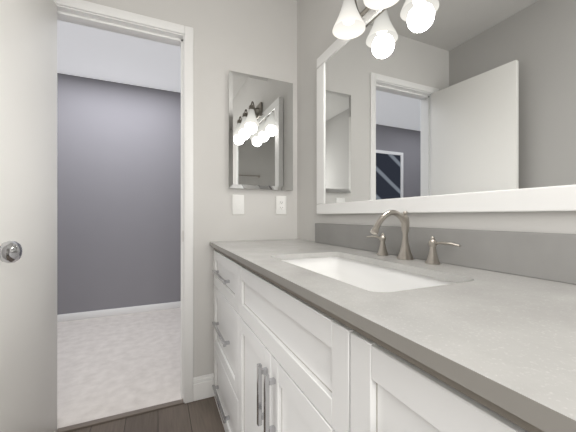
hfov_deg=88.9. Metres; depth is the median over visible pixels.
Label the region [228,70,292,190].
medicine cabinet mirror
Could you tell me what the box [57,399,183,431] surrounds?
threshold
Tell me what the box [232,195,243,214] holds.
switch plate
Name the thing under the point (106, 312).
baseboard
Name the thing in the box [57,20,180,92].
ceiling
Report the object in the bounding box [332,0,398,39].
sconce
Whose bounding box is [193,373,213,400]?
baseboard
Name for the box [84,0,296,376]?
wall
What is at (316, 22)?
wall
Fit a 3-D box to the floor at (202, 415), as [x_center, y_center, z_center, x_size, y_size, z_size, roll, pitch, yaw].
[0.008,1.085,0.194,1.691,0.100,3.149,0,0,-24]
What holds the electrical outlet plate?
attached to the wall at (255, 37)
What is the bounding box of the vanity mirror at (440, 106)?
[317,0,575,213]
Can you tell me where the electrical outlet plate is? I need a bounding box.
[276,196,286,213]
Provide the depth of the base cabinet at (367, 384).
0.42 m
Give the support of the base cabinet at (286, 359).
on the floor at (202, 415)
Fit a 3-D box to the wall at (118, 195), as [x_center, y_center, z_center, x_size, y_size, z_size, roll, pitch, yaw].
[-2.001,-0.185,3.040,6.000,2.440,0.100,0,0,-24]
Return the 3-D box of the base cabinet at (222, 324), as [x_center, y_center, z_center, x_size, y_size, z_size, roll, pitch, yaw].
[-0.059,0.600,1.516,0.538,0.870,0.631,0,0,-24]
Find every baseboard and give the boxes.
[57,301,180,321]
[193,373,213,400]
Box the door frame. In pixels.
[54,0,192,402]
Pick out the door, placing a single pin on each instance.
(28, 215)
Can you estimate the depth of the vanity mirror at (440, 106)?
0.88 m
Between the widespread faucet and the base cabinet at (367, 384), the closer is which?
the base cabinet at (367, 384)
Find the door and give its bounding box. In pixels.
[0,0,56,431]
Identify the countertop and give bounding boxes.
[210,223,575,431]
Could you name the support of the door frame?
attached to the wall at (255, 37)
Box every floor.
[57,308,182,428]
[69,396,224,431]
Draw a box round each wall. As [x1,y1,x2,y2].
[57,73,180,314]
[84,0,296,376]
[297,0,575,241]
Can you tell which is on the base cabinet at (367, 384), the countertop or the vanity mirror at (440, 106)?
the countertop
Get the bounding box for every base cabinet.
[212,248,231,431]
[232,258,319,431]
[320,307,543,431]
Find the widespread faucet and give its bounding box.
[367,210,460,264]
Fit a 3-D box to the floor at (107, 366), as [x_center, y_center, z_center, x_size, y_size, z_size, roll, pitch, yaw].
[-1.639,1.083,2.221,6.000,0.104,1.891,0,0,-24]

